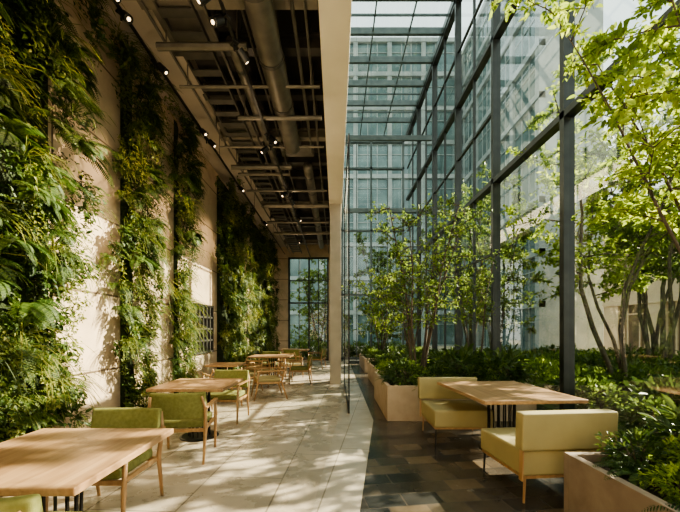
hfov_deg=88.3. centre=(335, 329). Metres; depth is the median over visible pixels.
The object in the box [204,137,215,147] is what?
spotlight
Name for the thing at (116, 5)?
track
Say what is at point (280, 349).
dining table
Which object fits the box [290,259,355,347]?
tree
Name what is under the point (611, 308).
stone building
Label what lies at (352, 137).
trim
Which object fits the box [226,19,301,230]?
track
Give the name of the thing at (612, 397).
shrub
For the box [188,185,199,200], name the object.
fern
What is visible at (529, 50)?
exterior wall
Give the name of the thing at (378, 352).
shrub
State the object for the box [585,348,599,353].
shrub
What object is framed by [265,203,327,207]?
pipe
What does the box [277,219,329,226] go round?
ceiling beam
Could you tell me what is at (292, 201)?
spotlight
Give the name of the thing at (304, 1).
conduit pipe
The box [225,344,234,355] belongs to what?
fern
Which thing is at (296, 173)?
ceiling beam
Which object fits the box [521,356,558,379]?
shrub
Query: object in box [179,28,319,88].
pipe
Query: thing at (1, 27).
fern
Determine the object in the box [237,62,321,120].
pipe
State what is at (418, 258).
slender tree
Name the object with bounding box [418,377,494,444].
lounge chair
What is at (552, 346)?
shrub
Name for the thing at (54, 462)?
dining table
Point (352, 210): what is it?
trim
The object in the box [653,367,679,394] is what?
shrub
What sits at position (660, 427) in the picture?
shrub
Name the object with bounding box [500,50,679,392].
tree
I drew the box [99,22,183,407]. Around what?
garden
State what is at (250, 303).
fern
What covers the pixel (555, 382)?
shrub
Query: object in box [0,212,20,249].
fern
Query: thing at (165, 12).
cable tray
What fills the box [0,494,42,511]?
dining chair
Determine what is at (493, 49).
window
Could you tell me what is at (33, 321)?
fern
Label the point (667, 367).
shrub
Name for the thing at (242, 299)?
fern
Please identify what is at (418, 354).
shrub
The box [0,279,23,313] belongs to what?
fern
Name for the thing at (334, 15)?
beam
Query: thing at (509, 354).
shrub
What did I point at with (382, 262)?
tree
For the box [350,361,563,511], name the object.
floor tile
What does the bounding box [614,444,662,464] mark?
potted fern
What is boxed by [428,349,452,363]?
shrub
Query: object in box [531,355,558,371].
shrub
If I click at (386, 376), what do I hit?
potted fern
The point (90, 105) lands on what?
fern
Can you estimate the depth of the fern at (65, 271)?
3.35 m
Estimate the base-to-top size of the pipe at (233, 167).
0.844 m
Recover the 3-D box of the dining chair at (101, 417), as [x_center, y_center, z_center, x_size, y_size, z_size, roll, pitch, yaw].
[-1.860,1.099,2.884,0.645,0.807,0.634,0,0,0]
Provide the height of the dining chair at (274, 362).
0.771 m
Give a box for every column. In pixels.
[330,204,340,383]
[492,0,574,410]
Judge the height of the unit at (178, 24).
0.534 m
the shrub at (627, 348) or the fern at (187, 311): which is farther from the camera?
the shrub at (627, 348)
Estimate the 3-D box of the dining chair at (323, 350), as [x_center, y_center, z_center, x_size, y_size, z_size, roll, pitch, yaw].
[-0.726,1.099,13.595,0.634,0.807,0.645,0,0,11]
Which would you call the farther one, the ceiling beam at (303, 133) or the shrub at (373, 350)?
the shrub at (373, 350)
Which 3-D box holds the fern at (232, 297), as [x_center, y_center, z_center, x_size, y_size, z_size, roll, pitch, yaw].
[-2.718,-0.802,9.460,0.408,0.375,0.548,0,0,25]
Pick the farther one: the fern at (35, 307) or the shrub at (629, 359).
the shrub at (629, 359)
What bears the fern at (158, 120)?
attached to the garden at (133, 335)
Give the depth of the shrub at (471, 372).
5.94 m
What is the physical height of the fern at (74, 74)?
0.226 m
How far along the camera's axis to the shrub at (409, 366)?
5.97 m
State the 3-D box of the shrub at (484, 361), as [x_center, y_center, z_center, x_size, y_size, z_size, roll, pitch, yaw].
[2.639,0.787,6.243,0.699,0.513,0.652,0,0,38]
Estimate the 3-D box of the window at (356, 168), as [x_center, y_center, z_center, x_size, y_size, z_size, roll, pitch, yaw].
[1.715,-3.860,16.950,3.170,10.680,0.160,0,0,0]
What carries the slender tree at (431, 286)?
on the planter box at (397, 402)
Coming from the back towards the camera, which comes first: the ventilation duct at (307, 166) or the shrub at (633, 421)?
the ventilation duct at (307, 166)
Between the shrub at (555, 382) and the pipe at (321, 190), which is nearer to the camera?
the shrub at (555, 382)
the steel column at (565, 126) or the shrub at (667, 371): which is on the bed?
the shrub at (667, 371)
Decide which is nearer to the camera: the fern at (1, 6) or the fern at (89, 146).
the fern at (1, 6)
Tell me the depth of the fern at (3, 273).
2.77 m
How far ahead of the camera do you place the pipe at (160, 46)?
4.12 m
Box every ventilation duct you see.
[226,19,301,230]
[243,0,301,154]
[303,162,323,248]
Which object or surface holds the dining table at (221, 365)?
on the floor
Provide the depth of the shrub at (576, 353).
7.95 m
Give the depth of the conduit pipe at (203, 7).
5.13 m
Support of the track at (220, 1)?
hanging from the ceiling at (284, 18)
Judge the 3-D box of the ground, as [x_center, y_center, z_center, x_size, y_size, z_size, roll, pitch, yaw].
[10.000,1.660,38.600,60.000,0.280,42.800,0,0,0]
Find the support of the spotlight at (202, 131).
attached to the track at (116, 5)
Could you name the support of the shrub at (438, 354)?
in the planter box at (371, 370)
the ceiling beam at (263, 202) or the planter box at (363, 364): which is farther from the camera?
the planter box at (363, 364)
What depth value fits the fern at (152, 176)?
5.13 m
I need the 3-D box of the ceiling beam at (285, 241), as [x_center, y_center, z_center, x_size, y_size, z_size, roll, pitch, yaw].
[-1.173,-3.817,14.400,1.945,0.554,0.140,0,0,0]
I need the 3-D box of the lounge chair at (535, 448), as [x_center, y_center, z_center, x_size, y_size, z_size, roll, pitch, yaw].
[1.969,1.099,3.369,0.880,0.792,0.783,0,0,-6]
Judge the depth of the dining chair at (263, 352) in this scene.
11.37 m
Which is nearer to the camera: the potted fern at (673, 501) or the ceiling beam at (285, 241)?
the potted fern at (673, 501)
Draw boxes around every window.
[193,303,213,354]
[288,257,328,360]
[341,141,403,360]
[344,133,349,412]
[346,100,416,134]
[347,56,432,104]
[350,0,454,61]
[406,108,420,349]
[417,65,436,353]
[432,0,461,361]
[455,0,500,371]
[562,0,679,451]
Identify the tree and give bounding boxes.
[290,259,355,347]
[341,272,422,350]
[347,222,428,342]
[358,193,493,375]
[378,250,455,354]
[406,161,522,350]
[434,174,554,352]
[447,249,507,357]
[489,0,679,253]
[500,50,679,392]
[575,116,679,367]
[575,126,679,357]
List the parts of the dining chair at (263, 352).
backrest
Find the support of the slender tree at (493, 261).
on the planter box at (397, 402)
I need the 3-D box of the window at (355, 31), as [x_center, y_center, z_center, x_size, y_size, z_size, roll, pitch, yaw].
[1.700,-9.290,10.875,3.400,0.200,2.350,0,0,0]
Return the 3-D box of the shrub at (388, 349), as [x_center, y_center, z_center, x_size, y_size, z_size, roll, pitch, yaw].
[1.943,0.822,12.631,0.832,0.618,0.892,0,0,-11]
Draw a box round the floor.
[1,361,358,511]
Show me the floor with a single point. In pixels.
(274, 459)
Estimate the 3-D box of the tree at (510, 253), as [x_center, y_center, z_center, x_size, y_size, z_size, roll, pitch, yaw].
[5.017,-1.978,11.435,3.613,6.576,3.285,0,0,0]
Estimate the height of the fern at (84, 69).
0.264 m
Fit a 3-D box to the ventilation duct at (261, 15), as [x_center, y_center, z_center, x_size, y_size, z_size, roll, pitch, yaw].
[-0.800,-3.657,3.976,0.320,0.874,5.552,0,0,0]
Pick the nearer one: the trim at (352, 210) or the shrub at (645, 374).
the shrub at (645, 374)
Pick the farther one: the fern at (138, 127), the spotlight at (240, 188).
the spotlight at (240, 188)
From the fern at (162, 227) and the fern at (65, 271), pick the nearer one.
the fern at (65, 271)
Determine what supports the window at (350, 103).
in the wall
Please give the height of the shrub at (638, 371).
0.804 m
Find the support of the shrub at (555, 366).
on the bed
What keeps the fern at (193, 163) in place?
attached to the garden at (188, 206)
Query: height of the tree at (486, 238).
8.666 m
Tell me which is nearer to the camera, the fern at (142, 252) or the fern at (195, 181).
the fern at (142, 252)
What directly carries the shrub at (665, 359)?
on the bed
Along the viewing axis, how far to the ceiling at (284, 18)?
5.68 m
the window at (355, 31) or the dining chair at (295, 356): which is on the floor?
the dining chair at (295, 356)
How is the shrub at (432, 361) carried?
in the planter box at (397, 402)
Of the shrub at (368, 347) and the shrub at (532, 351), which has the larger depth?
the shrub at (368, 347)
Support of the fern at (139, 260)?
attached to the garden at (133, 335)
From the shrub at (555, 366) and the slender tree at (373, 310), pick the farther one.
the slender tree at (373, 310)
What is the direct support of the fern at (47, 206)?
attached to the garden at (26, 361)
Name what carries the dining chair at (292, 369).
on the floor
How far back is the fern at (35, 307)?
2.99 m
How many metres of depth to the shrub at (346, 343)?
18.25 m
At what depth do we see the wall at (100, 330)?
4.62 m
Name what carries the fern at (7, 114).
attached to the garden at (26, 361)
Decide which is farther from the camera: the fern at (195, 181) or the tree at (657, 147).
the fern at (195, 181)
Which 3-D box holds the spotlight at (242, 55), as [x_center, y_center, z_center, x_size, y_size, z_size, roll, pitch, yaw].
[-1.046,-3.034,3.849,0.205,0.172,0.100,0,0,-43]
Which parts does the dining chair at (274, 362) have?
backrest, seat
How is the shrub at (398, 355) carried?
in the planter box at (371, 370)
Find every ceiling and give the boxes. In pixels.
[86,0,290,247]
[195,7,329,244]
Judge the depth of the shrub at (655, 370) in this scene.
6.33 m
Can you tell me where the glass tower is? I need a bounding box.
[290,37,454,345]
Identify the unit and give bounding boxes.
[152,10,218,41]
[217,105,264,148]
[279,141,313,156]
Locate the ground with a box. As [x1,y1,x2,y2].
[297,346,483,360]
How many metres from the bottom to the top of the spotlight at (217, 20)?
0.172 m
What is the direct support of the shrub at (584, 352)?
on the bed
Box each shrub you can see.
[290,340,310,356]
[300,340,326,358]
[315,341,326,358]
[343,340,357,356]
[343,340,368,356]
[359,345,375,356]
[361,341,385,350]
[366,347,380,357]
[366,349,389,364]
[371,352,394,369]
[375,353,392,363]
[375,357,400,375]
[379,359,407,376]
[380,355,429,384]
[382,345,401,355]
[384,341,401,347]
[394,344,434,374]
[395,350,416,358]
[407,366,434,379]
[417,362,457,377]
[428,348,461,367]
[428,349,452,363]
[428,356,460,372]
[431,342,485,377]
[451,364,489,380]
[458,349,498,377]
[466,361,498,378]
[470,352,531,382]
[479,342,537,383]
[504,359,541,381]
[517,348,553,368]
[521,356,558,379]
[522,361,558,388]
[528,370,558,388]
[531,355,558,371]
[531,359,585,390]
[536,344,558,354]
[543,364,615,409]
[575,352,603,368]
[575,352,614,370]
[575,373,637,420]
[579,350,601,364]
[582,365,653,411]
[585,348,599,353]
[590,353,649,376]
[594,426,679,482]
[596,346,628,356]
[605,365,655,394]
[611,343,651,356]
[614,371,679,420]
[615,359,678,397]
[615,373,673,407]
[616,394,677,436]
[636,393,679,463]
[637,354,678,368]
[637,457,679,504]
[645,435,679,476]
[652,356,679,368]
[653,365,679,380]
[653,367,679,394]
[654,364,677,376]
[662,420,679,449]
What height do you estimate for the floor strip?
0.004 m
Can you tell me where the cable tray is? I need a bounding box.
[152,0,301,253]
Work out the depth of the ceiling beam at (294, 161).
7.69 m
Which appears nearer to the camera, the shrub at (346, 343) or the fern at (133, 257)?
the fern at (133, 257)
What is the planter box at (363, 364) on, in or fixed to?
on the floor tile
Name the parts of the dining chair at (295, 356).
seat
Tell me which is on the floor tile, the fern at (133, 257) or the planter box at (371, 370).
the planter box at (371, 370)
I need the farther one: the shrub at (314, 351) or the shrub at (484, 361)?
the shrub at (314, 351)
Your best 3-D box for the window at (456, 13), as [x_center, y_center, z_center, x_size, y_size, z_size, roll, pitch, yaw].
[3.400,-3.860,10.875,0.160,10.680,2.350,0,0,0]
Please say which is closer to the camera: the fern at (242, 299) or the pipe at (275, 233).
the fern at (242, 299)
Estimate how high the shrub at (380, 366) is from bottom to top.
0.462 m
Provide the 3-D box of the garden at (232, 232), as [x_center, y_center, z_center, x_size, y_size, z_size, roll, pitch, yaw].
[-2.585,-1.205,10.163,0.819,5.561,3.910,0,0,0]
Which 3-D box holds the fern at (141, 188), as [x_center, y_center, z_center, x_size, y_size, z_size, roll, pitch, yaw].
[-2.671,-1.902,5.116,0.326,0.495,0.602,0,0,24]
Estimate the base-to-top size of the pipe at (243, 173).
0.749 m
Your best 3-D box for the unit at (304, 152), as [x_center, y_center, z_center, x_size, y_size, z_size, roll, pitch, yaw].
[-0.775,-3.827,6.950,0.650,0.534,0.500,0,0,0]
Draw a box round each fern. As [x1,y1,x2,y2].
[0,3,11,33]
[0,27,10,39]
[0,101,20,128]
[0,113,55,179]
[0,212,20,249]
[0,235,58,269]
[0,260,33,289]
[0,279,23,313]
[9,299,71,329]
[10,180,65,240]
[13,310,58,342]
[18,192,79,232]
[24,166,84,200]
[35,27,80,64]
[38,252,90,283]
[52,62,88,103]
[53,32,101,104]
[64,60,100,99]
[64,134,114,186]
[71,94,105,120]
[129,257,163,276]
[131,121,153,146]
[132,254,163,270]
[134,185,172,208]
[135,102,167,135]
[137,247,159,258]
[139,77,166,118]
[145,166,167,193]
[145,241,160,254]
[149,218,170,235]
[152,232,168,256]
[181,309,200,322]
[182,173,202,190]
[185,171,202,190]
[185,230,207,246]
[188,155,205,180]
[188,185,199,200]
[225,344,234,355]
[231,294,240,306]
[241,298,250,310]
[245,299,255,307]
[377,374,407,384]
[593,452,679,489]
[602,399,677,419]
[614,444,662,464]
[621,416,678,444]
[639,500,679,511]
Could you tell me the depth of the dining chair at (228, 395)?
5.96 m
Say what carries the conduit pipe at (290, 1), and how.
hanging from the ceiling at (284, 18)
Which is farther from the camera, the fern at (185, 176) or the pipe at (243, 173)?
the pipe at (243, 173)
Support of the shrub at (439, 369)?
in the planter box at (397, 402)
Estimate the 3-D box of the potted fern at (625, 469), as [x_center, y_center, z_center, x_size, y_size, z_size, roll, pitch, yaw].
[2.097,0.987,2.433,0.579,0.134,0.644,0,0,20]
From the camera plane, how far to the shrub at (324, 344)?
18.47 m
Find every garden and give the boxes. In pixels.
[0,0,128,442]
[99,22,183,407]
[166,104,212,392]
[214,176,263,371]
[252,221,282,363]
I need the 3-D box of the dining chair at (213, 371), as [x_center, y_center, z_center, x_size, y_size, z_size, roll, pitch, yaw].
[-2.286,1.119,7.029,0.645,0.771,0.755,0,0,-34]
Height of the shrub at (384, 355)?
0.556 m
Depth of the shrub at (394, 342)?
18.63 m
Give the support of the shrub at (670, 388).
on the bed
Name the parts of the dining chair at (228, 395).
seat rail, seat, backrest, leg, armrest, leg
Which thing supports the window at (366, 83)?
in the wall
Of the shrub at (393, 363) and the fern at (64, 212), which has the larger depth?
the shrub at (393, 363)
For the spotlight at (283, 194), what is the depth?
7.80 m
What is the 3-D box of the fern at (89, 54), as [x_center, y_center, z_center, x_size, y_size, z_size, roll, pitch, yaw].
[-2.684,-2.736,3.625,0.433,0.397,0.622,0,0,-38]
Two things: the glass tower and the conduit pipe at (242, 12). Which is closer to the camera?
the conduit pipe at (242, 12)
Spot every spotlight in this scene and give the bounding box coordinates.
[115,8,132,23]
[150,59,168,75]
[197,0,210,6]
[197,127,207,136]
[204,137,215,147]
[209,14,230,27]
[230,39,249,64]
[237,186,244,192]
[260,143,272,154]
[264,133,276,144]
[281,191,289,197]
[287,196,295,204]
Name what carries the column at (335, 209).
on the floor
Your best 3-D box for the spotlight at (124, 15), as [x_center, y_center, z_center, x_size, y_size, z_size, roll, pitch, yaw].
[-2.268,-3.364,3.763,0.205,0.172,0.100,0,0,31]
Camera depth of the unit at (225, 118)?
6.18 m
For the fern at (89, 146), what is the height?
0.354 m
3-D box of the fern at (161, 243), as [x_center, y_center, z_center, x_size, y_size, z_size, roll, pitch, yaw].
[-2.645,-1.273,5.253,0.288,0.347,0.379,0,0,-43]
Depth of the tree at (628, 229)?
8.39 m
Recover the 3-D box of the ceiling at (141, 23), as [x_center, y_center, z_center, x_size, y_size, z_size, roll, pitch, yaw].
[-2.575,-4.029,7.250,0.850,0.139,19.500,0,0,0]
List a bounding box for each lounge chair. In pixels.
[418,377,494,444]
[481,409,617,503]
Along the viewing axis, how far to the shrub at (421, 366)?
6.22 m
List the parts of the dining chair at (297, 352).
backrest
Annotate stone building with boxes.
[602,198,679,356]
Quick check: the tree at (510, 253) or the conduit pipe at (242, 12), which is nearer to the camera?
the conduit pipe at (242, 12)
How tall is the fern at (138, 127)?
0.226 m
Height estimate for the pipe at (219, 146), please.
0.794 m
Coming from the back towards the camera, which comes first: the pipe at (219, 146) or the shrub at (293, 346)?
the shrub at (293, 346)
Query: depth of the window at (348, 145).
6.21 m
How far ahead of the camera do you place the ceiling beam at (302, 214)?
11.39 m
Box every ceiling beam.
[136,0,317,9]
[172,18,320,55]
[203,78,323,100]
[219,109,324,140]
[238,144,326,165]
[249,168,327,178]
[261,195,328,207]
[270,208,329,218]
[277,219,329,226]
[284,230,329,243]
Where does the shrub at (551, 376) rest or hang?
on the bed
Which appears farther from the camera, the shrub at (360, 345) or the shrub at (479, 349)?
the shrub at (360, 345)
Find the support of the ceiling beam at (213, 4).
attached to the ceiling at (284, 18)
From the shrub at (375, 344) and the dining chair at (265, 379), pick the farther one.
the shrub at (375, 344)
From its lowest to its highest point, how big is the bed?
0.500 m
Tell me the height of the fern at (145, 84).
0.312 m
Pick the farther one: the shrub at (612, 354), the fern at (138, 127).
the shrub at (612, 354)
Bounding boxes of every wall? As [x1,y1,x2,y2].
[0,0,272,497]
[273,245,329,360]
[462,0,602,352]
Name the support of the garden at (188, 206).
attached to the wall at (100, 330)
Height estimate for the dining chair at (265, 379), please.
0.771 m
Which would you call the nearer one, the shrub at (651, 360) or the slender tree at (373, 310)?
the shrub at (651, 360)
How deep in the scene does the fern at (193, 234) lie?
6.41 m
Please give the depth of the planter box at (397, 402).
5.72 m
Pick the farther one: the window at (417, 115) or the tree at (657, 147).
the window at (417, 115)
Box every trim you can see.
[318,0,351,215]
[342,208,416,212]
[345,135,431,140]
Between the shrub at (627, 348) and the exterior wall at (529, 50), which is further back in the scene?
the exterior wall at (529, 50)
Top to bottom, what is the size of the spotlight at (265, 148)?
0.172 m
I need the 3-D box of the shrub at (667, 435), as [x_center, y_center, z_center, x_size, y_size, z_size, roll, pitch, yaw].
[2.989,0.802,2.536,0.892,0.618,0.832,0,0,-29]
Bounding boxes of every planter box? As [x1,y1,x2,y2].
[359,353,395,372]
[368,362,465,385]
[374,372,536,420]
[564,452,679,511]
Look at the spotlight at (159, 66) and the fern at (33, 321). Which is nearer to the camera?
the fern at (33, 321)
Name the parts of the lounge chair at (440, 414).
backrest, seat frame, seat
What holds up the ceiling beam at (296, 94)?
attached to the ceiling at (284, 18)
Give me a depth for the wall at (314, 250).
16.70 m
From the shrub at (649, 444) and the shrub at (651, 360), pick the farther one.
the shrub at (651, 360)
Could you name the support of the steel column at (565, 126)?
on the floor
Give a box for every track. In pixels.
[113,2,284,253]
[218,0,311,260]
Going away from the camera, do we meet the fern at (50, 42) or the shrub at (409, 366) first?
the fern at (50, 42)
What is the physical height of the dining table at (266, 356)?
0.750 m
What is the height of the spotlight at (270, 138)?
0.172 m
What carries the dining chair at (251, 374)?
on the floor
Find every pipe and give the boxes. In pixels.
[138,0,289,251]
[155,10,247,50]
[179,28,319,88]
[202,6,297,235]
[219,146,323,147]
[231,152,291,169]
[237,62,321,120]
[238,149,289,175]
[241,10,294,189]
[246,166,326,191]
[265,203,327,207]
[267,221,328,223]
[274,232,329,234]
[289,0,312,153]
[303,0,328,252]
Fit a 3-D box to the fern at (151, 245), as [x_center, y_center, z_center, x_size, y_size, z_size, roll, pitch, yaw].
[-2.666,-1.130,5.071,0.278,0.284,0.379,0,0,-41]
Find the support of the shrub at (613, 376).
on the bed
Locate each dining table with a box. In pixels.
[0,428,173,511]
[146,378,242,441]
[205,362,245,389]
[247,354,293,374]
[279,349,309,368]
[437,381,587,448]
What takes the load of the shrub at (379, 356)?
in the planter box at (371, 370)
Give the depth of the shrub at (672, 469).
2.13 m
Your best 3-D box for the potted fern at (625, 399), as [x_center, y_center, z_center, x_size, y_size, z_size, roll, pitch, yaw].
[4.632,1.188,5.275,1.207,0.251,1.085,0,0,20]
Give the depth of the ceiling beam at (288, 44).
4.59 m
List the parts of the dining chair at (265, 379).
leg, leg, armrest, seat, seat rail, armrest, leg, backrest, leg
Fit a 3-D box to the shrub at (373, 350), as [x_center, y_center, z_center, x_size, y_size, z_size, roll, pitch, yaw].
[1.405,0.879,12.614,0.710,0.480,0.676,0,0,8]
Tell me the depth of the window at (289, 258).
16.85 m
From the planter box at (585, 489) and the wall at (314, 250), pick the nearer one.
the planter box at (585, 489)
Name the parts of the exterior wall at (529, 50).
facade frame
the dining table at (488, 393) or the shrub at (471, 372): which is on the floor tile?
the dining table at (488, 393)
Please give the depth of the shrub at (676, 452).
2.45 m
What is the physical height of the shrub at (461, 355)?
0.887 m
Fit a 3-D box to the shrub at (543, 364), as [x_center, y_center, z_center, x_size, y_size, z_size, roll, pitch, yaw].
[3.921,0.986,6.888,1.107,0.748,1.055,0,0,-4]
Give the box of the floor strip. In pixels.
[311,385,372,511]
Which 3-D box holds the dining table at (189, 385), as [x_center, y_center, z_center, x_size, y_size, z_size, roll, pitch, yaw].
[-1.930,1.125,4.950,0.980,0.750,1.000,0,0,0]
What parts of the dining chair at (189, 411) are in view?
leg, leg, backrest, seat, seat rail, leg, armrest, seat rail, leg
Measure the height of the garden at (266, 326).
5.623 m
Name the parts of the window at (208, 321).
pane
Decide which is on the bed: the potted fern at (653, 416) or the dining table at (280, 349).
the potted fern at (653, 416)
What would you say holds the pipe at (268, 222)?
hanging from the ceiling at (284, 18)
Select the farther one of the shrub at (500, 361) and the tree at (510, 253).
the tree at (510, 253)
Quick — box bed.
[537,395,678,450]
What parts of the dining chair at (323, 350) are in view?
backrest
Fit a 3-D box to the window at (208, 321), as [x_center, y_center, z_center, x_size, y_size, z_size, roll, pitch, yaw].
[-2.970,-0.025,7.875,0.061,1.090,1.090,0,0,0]
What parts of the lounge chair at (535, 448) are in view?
leg, seat frame, leg, seat, backrest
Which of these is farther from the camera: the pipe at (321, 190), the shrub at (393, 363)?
the pipe at (321, 190)
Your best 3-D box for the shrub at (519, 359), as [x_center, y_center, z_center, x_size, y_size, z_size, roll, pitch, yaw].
[3.869,0.991,7.572,1.037,0.736,1.089,0,0,34]
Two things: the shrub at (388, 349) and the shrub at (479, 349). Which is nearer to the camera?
the shrub at (479, 349)
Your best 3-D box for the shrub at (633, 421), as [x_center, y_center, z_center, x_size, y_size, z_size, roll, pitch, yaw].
[3.947,1.076,4.384,0.789,0.533,0.751,0,0,0]
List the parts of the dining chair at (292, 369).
seat, seat rail, leg, backrest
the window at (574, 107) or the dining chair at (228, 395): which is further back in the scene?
the dining chair at (228, 395)
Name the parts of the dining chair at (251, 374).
backrest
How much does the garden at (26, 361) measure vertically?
5.481 m
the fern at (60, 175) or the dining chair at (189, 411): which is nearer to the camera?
the fern at (60, 175)
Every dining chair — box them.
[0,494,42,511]
[45,408,164,511]
[147,391,217,466]
[202,367,242,409]
[207,370,249,424]
[227,359,262,390]
[246,358,275,387]
[251,362,288,400]
[258,351,280,375]
[278,352,303,377]
[283,349,301,371]
[289,354,312,384]
[308,348,326,369]
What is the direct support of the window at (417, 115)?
on the floor
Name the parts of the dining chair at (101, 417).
leg, leg, seat rail, leg, backrest, seat, seat rail, leg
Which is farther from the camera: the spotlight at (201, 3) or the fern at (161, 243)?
the fern at (161, 243)
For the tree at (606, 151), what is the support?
on the bed
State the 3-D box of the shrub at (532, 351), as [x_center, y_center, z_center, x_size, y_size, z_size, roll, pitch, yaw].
[4.984,0.918,8.816,1.026,0.965,1.088,0,0,-32]
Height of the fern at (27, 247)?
0.255 m
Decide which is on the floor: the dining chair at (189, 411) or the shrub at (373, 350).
the dining chair at (189, 411)
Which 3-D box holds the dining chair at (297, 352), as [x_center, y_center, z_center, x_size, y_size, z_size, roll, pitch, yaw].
[-1.600,1.099,12.776,0.645,0.807,0.634,0,0,0]
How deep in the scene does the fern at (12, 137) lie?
2.93 m
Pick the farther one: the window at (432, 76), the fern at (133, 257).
the window at (432, 76)
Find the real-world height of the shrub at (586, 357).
0.972 m
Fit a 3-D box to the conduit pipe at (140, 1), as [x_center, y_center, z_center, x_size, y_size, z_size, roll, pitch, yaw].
[-2.090,-3.798,7.500,0.036,0.592,17.000,0,0,0]

